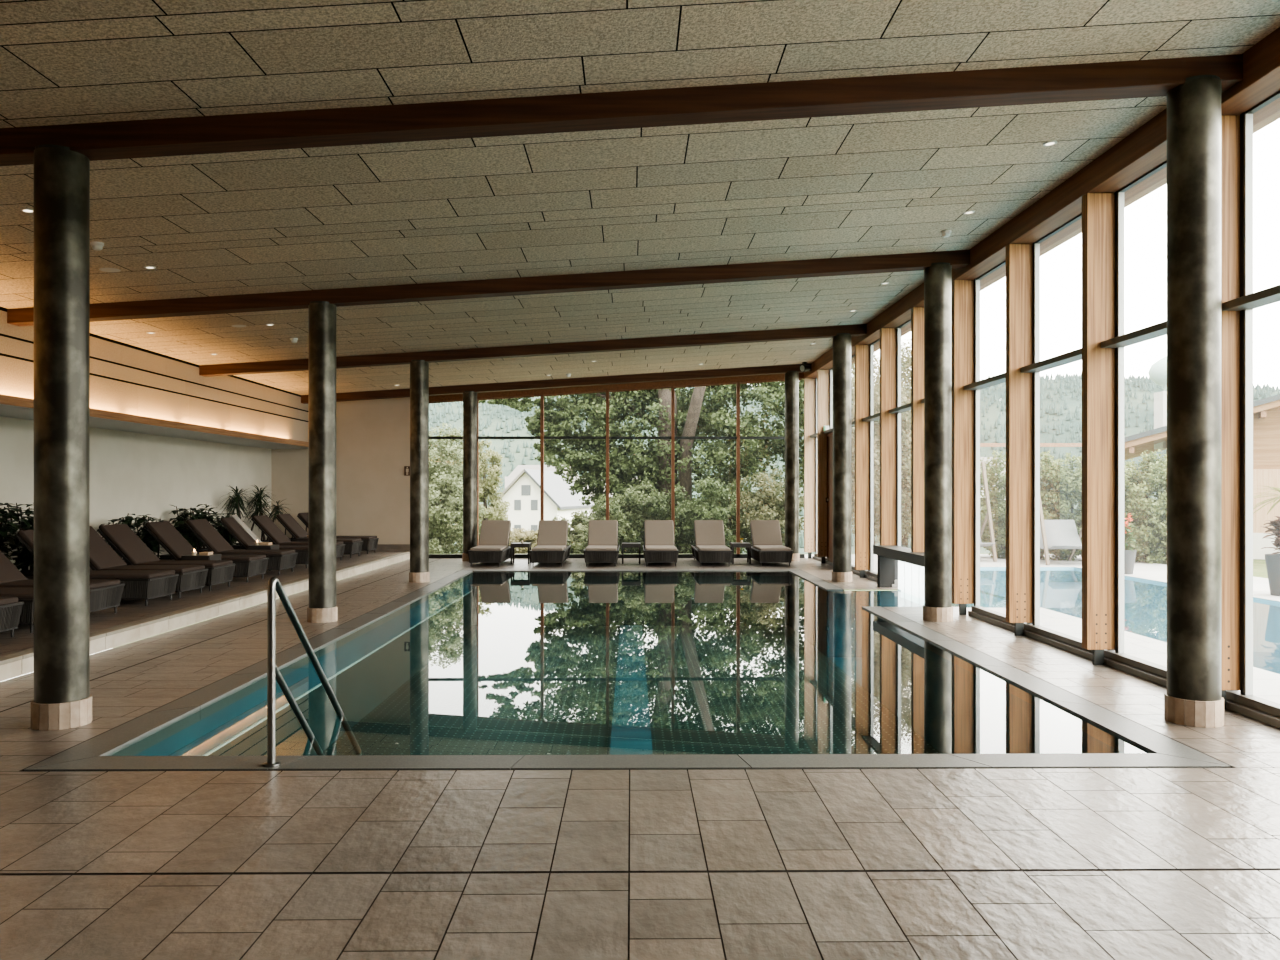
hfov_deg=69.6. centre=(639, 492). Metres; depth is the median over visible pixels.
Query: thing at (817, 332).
ceiling beam
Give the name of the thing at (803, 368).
camera
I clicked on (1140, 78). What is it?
ceiling beam
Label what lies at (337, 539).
seat cushion
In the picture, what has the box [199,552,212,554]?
wooden box
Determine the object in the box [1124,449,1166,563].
bush
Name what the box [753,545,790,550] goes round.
seat cushion
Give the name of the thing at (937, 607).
column
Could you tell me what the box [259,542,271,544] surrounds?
wooden box
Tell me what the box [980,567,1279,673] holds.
pool
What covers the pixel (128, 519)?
potted plant
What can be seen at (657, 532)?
cushion
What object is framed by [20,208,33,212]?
recessed light
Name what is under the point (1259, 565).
ground
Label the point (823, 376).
window post
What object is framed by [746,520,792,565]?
sun lounger
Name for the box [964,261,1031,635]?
window
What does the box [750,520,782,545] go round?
cushion
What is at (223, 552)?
seat cushion
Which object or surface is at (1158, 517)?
bush
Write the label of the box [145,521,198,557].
cushion
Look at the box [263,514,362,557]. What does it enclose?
sun lounger
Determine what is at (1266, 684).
pavement
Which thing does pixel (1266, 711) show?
window
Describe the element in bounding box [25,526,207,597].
sun lounger
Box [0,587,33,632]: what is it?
sun lounger
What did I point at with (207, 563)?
seat cushion
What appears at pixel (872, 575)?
window
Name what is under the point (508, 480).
house
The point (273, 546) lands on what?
side table
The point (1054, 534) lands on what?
lounger
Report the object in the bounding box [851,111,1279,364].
roof overhang
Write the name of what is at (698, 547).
seat cushion
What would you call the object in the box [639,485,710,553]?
shrub
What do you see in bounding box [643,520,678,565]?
sun lounger
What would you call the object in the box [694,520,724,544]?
cushion
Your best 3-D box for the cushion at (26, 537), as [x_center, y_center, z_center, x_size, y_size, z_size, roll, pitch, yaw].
[-7.070,0.719,11.133,0.517,0.550,0.630,0,0,-1]
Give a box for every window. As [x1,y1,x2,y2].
[429,372,804,557]
[429,400,462,557]
[477,395,539,557]
[540,391,605,557]
[606,387,670,557]
[671,383,739,557]
[810,378,827,562]
[824,368,832,565]
[851,354,869,577]
[863,339,897,587]
[889,319,910,545]
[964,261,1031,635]
[1021,213,1114,665]
[1101,161,1239,709]
[1222,91,1279,728]
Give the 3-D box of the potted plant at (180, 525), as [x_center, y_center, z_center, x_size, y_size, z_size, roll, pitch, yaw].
[-7.973,0.776,16.195,0.650,1.122,0.592,0,0,-1]
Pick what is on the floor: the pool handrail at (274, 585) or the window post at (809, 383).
the window post at (809, 383)
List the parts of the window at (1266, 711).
sill, frame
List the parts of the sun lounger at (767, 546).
frame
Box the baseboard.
[370,544,409,550]
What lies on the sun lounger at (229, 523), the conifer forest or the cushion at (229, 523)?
the cushion at (229, 523)
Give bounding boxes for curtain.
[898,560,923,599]
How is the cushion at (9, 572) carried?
on the sun lounger at (104, 593)
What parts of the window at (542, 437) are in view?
sill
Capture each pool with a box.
[20,569,1232,771]
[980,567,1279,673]
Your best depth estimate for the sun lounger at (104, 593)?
9.97 m
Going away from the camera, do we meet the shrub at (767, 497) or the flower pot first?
the flower pot
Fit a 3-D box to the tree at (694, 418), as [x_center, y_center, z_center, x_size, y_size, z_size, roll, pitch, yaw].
[0.942,-3.871,31.488,14.766,14.126,7.164,0,0,-11]
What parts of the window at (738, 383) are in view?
sill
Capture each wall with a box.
[0,416,270,569]
[271,397,409,543]
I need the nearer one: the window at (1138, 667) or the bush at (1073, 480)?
the window at (1138, 667)
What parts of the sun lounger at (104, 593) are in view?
frame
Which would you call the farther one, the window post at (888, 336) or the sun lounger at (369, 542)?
the sun lounger at (369, 542)
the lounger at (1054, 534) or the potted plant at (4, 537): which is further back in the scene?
the lounger at (1054, 534)
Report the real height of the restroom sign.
0.215 m
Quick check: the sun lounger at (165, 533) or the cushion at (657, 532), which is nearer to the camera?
the sun lounger at (165, 533)
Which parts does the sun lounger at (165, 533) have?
frame, frame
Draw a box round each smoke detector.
[90,241,103,250]
[290,338,297,342]
[941,230,950,237]
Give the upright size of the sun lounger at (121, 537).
0.893 m
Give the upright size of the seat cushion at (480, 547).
0.057 m
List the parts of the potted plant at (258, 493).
stem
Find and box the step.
[0,551,409,681]
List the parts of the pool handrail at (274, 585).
plate, rail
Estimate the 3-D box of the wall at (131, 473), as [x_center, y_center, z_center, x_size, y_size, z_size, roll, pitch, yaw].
[-8.412,-0.450,8.995,0.250,3.900,24.550,0,0,-1]
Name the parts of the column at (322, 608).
cap plate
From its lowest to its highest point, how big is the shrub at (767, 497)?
2.578 m
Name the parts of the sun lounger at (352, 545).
frame, frame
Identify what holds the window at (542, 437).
on the floor
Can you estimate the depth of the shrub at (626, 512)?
24.84 m
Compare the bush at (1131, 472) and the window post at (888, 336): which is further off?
the bush at (1131, 472)
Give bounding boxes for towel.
[230,515,261,542]
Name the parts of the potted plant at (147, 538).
stem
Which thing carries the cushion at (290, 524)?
on the sun lounger at (352, 545)
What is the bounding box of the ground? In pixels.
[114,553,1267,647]
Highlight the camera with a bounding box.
[800,362,810,371]
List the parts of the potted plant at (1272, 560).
planter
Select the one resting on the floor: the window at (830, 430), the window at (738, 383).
the window at (830, 430)
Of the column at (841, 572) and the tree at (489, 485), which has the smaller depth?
the column at (841, 572)
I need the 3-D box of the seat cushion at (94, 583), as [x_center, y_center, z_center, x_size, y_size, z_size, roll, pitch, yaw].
[-6.316,0.994,9.910,1.098,0.057,0.630,0,0,-1]
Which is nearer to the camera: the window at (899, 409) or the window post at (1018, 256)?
the window post at (1018, 256)
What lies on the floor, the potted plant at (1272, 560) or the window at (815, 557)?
the window at (815, 557)
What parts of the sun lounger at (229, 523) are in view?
frame, frame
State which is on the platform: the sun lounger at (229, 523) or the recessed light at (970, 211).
the sun lounger at (229, 523)
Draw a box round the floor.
[0,558,1279,959]
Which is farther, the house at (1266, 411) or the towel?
the house at (1266, 411)
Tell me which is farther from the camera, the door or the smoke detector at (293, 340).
the door
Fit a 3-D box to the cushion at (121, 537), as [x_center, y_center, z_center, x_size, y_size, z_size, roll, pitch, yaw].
[-7.086,0.719,12.783,0.517,0.550,0.630,0,0,-1]
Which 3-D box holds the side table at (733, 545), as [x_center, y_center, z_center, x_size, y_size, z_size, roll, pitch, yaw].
[2.133,1.285,19.521,0.400,0.430,0.400,0,0,-1]
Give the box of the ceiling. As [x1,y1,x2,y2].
[0,0,1279,394]
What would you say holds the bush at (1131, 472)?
on the ground
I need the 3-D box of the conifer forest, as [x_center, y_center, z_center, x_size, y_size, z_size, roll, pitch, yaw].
[10.045,-15.766,119.074,658.135,49.835,442.037,0,0,-1]
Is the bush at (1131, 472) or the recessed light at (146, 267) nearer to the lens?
the recessed light at (146, 267)
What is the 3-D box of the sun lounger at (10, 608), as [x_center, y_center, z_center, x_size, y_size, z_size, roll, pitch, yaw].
[-6.719,0.891,8.206,1.982,0.893,0.712,0,0,-1]
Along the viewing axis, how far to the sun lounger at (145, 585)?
10.84 m
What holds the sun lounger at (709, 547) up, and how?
on the floor
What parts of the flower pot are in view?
planter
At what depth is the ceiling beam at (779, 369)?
20.11 m
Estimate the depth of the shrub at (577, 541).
24.13 m
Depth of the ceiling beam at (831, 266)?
10.68 m
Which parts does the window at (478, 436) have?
sill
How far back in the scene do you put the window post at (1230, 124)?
6.33 m
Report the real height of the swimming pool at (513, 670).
1.054 m
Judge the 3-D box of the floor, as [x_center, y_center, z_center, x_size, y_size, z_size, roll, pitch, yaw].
[-0.436,1.503,8.921,9.300,0.006,24.250,0,0,-1]
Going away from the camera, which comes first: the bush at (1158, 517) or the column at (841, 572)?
the column at (841, 572)
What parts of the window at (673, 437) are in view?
sill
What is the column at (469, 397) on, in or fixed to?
on the floor
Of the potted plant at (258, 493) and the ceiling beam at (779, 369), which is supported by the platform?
the potted plant at (258, 493)
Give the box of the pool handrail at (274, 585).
[263,576,361,766]
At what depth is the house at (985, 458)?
72.82 m
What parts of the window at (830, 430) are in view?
frame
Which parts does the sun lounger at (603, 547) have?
frame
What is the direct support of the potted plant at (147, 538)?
on the platform
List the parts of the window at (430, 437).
sill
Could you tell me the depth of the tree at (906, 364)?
28.32 m
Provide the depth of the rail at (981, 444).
22.56 m
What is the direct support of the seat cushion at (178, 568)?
on the sun lounger at (102, 556)
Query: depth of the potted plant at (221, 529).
17.72 m
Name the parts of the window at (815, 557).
frame, sill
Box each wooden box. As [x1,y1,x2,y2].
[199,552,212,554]
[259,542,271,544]
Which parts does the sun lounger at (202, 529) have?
frame, frame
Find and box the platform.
[0,551,404,656]
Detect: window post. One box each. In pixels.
[804,378,814,557]
[817,370,829,562]
[855,345,869,577]
[880,328,896,544]
[911,307,923,551]
[952,280,973,614]
[1006,244,1031,635]
[1082,193,1114,664]
[1221,115,1239,709]
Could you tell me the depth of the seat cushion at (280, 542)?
17.76 m
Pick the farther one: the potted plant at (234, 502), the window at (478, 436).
the window at (478, 436)
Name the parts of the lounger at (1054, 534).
post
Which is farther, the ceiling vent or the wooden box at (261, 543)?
the wooden box at (261, 543)
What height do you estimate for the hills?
48.934 m
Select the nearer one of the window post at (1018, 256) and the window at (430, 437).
the window post at (1018, 256)
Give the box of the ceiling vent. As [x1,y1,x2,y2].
[99,268,120,271]
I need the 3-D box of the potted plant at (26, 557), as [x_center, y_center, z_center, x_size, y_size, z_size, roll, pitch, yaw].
[-7.932,0.728,11.912,0.632,1.219,0.743,0,0,-1]
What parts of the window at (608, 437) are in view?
sill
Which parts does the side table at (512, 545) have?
leg, leg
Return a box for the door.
[827,432,832,562]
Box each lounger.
[0,550,124,612]
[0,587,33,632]
[0,597,23,636]
[16,529,178,605]
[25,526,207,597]
[97,524,235,590]
[124,521,268,581]
[159,519,297,574]
[196,517,307,567]
[232,515,344,559]
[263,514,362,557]
[289,512,378,553]
[468,520,512,566]
[529,520,570,565]
[583,520,619,565]
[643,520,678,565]
[691,520,732,565]
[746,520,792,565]
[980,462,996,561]
[1040,460,1081,564]
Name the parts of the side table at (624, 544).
leg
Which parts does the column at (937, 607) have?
cap plate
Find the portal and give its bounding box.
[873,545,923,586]
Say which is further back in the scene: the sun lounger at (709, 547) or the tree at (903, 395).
the tree at (903, 395)
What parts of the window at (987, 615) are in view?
sill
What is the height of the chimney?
2.332 m
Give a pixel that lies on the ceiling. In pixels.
(547, 204)
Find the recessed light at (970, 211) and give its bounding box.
[964,210,974,213]
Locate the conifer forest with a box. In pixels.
[429,372,1279,547]
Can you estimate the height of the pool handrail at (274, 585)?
2.065 m
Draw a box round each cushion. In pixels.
[0,550,26,582]
[0,579,119,588]
[0,587,33,599]
[0,597,17,604]
[18,529,91,569]
[90,526,126,569]
[90,570,174,578]
[99,524,159,564]
[99,565,204,572]
[135,560,232,567]
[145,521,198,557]
[176,555,265,560]
[186,519,233,552]
[215,550,294,554]
[221,517,254,547]
[252,515,290,543]
[277,514,307,537]
[279,541,343,544]
[279,545,307,549]
[298,512,307,524]
[336,536,376,538]
[336,538,360,541]
[470,545,507,550]
[478,520,510,545]
[532,545,565,550]
[537,520,567,544]
[586,545,616,550]
[588,520,617,544]
[645,520,673,544]
[645,545,676,550]
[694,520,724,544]
[696,545,729,550]
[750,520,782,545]
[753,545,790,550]
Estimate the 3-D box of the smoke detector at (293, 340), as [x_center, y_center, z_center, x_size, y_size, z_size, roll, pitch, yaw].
[-5.078,-2.230,13.504,0.110,0.067,0.109,0,0,7]
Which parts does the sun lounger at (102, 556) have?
frame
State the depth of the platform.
11.31 m
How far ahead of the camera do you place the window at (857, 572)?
16.95 m
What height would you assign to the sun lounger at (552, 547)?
0.893 m
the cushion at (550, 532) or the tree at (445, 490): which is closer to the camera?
the cushion at (550, 532)
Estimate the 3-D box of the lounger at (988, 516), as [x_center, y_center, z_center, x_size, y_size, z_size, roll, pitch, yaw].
[7.171,0.416,20.580,1.160,2.223,1.277,0,0,-5]
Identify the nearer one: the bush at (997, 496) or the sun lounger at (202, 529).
the sun lounger at (202, 529)
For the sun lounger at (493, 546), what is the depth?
19.66 m
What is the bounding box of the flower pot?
[1124,513,1140,573]
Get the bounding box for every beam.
[0,53,1242,165]
[7,250,969,325]
[199,323,866,376]
[301,363,810,403]
[804,27,1279,378]
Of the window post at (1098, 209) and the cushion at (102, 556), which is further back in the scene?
the cushion at (102, 556)
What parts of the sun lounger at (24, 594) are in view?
frame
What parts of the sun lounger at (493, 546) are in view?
frame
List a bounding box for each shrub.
[509,528,537,553]
[552,510,594,553]
[584,481,670,553]
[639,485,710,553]
[680,476,750,553]
[725,466,803,550]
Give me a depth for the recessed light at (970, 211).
9.14 m
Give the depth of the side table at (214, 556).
13.19 m
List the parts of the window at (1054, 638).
frame, sill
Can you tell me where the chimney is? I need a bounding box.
[1148,356,1166,448]
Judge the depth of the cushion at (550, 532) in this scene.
19.88 m
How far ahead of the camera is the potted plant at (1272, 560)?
13.49 m
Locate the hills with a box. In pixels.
[429,379,1277,553]
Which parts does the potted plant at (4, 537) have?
stem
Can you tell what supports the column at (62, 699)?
on the floor
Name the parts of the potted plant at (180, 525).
stem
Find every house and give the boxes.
[489,469,592,534]
[505,477,646,514]
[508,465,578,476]
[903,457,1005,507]
[1124,394,1279,558]
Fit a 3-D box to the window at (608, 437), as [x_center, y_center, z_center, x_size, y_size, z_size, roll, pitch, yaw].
[0.005,-0.459,21.066,1.565,3.919,0.130,0,0,-1]
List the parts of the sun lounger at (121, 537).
frame, frame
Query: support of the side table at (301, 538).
on the platform
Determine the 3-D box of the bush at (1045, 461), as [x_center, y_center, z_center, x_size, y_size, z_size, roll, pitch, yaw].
[9.160,0.361,20.917,1.436,2.643,1.689,0,0,-3]
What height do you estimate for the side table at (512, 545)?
0.430 m
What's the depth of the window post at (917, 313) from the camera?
12.88 m
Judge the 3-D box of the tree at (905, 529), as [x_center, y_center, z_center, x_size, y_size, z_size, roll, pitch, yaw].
[7.831,-0.150,27.013,3.387,4.815,3.377,0,0,-13]
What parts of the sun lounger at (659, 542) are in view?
frame, frame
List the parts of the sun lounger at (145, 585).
frame, frame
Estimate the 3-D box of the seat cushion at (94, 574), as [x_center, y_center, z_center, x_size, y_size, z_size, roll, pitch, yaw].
[-6.328,0.994,11.140,1.098,0.057,0.630,0,0,-1]
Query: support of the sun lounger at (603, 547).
on the floor
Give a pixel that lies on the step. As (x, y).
(20, 663)
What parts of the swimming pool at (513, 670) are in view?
underwater rail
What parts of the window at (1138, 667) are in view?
sill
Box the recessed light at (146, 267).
[144,266,155,268]
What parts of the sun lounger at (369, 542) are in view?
frame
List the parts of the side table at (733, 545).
leg, leg, leg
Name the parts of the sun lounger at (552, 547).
frame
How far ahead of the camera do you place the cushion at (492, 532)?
19.87 m
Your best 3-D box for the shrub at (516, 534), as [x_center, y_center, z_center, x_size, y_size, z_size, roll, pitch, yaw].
[-3.554,1.637,27.041,1.909,1.201,1.915,0,0,-33]
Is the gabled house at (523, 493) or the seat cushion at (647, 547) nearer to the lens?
the seat cushion at (647, 547)
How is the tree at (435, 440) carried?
on the ground
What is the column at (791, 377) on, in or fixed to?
on the floor
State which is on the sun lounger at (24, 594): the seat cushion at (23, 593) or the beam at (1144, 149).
the seat cushion at (23, 593)
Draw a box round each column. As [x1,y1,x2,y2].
[31,144,91,730]
[307,301,337,622]
[409,360,429,582]
[462,391,476,560]
[785,371,799,560]
[832,333,851,581]
[923,262,952,621]
[1164,75,1223,727]
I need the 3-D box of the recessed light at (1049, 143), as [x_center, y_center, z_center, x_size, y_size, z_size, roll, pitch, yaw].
[3.275,-2.787,7.348,0.103,0.016,0.103,0,0,-8]
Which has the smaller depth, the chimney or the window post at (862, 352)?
the window post at (862, 352)
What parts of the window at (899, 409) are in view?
frame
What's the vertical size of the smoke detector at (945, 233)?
0.067 m
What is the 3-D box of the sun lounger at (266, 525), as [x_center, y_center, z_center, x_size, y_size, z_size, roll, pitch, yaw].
[-6.811,0.891,17.835,1.982,0.893,0.712,0,0,-1]
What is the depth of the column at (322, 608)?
10.62 m
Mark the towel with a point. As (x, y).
(236, 518)
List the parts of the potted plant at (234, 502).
stem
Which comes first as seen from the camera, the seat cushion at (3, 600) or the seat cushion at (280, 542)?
the seat cushion at (3, 600)
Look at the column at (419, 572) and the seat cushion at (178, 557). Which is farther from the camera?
the column at (419, 572)
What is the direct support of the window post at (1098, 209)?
on the floor
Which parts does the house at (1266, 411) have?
door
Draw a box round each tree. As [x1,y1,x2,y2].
[429,423,486,553]
[429,440,462,479]
[446,439,509,553]
[479,353,874,553]
[851,337,910,446]
[851,353,910,544]
[852,412,910,547]
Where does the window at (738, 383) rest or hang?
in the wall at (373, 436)
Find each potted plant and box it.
[0,503,33,573]
[0,504,23,559]
[96,513,137,559]
[131,514,164,555]
[169,505,203,548]
[189,504,219,549]
[210,512,243,545]
[217,485,274,544]
[246,485,292,541]
[1253,486,1279,595]
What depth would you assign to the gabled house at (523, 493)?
58.09 m
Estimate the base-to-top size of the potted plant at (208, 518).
1.128 m
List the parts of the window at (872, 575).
sill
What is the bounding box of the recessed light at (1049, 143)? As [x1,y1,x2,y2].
[1043,140,1056,145]
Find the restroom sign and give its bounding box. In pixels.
[404,466,409,475]
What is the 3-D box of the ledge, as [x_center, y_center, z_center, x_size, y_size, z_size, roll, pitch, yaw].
[-7.710,-1.045,8.851,1.150,0.110,24.250,0,0,-1]
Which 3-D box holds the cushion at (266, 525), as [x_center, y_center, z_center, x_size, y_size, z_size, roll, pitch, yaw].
[-7.135,0.719,17.832,0.517,0.550,0.630,0,0,-1]
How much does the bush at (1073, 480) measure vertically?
2.567 m
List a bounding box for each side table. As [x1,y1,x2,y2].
[181,554,220,585]
[247,544,278,570]
[296,537,307,540]
[510,543,531,563]
[622,542,640,563]
[730,542,750,563]
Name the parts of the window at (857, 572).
sill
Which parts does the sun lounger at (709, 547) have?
frame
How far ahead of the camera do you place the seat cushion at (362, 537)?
20.18 m
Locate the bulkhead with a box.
[0,307,307,441]
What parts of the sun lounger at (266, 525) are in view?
frame, frame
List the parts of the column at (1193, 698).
cap plate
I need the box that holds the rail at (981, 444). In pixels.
[980,443,1081,446]
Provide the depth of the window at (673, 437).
21.01 m
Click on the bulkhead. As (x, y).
(125, 378)
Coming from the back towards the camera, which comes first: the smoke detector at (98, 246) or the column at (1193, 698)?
the smoke detector at (98, 246)
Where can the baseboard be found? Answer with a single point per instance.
(380, 547)
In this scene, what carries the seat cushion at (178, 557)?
on the sun lounger at (165, 533)
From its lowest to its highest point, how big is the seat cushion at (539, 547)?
0.057 m
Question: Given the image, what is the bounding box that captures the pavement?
[805,554,1279,703]
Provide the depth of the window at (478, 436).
21.00 m
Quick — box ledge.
[0,394,307,448]
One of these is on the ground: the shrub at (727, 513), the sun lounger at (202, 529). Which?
the shrub at (727, 513)
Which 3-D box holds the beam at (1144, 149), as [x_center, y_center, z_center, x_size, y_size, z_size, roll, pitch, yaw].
[4.099,-2.730,8.990,0.470,0.260,24.300,0,0,-1]
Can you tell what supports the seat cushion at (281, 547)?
on the sun lounger at (229, 523)
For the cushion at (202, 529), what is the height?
0.550 m
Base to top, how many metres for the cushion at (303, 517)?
0.550 m
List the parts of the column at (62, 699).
cap plate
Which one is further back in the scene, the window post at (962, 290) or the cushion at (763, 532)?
the cushion at (763, 532)
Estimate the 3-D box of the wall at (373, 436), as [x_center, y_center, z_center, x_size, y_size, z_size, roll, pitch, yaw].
[-6.733,-0.450,21.136,3.340,3.900,0.300,0,0,-1]
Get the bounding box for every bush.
[980,450,1044,558]
[1040,450,1071,559]
[1046,453,1081,560]
[1076,462,1149,561]
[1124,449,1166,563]
[1148,469,1166,545]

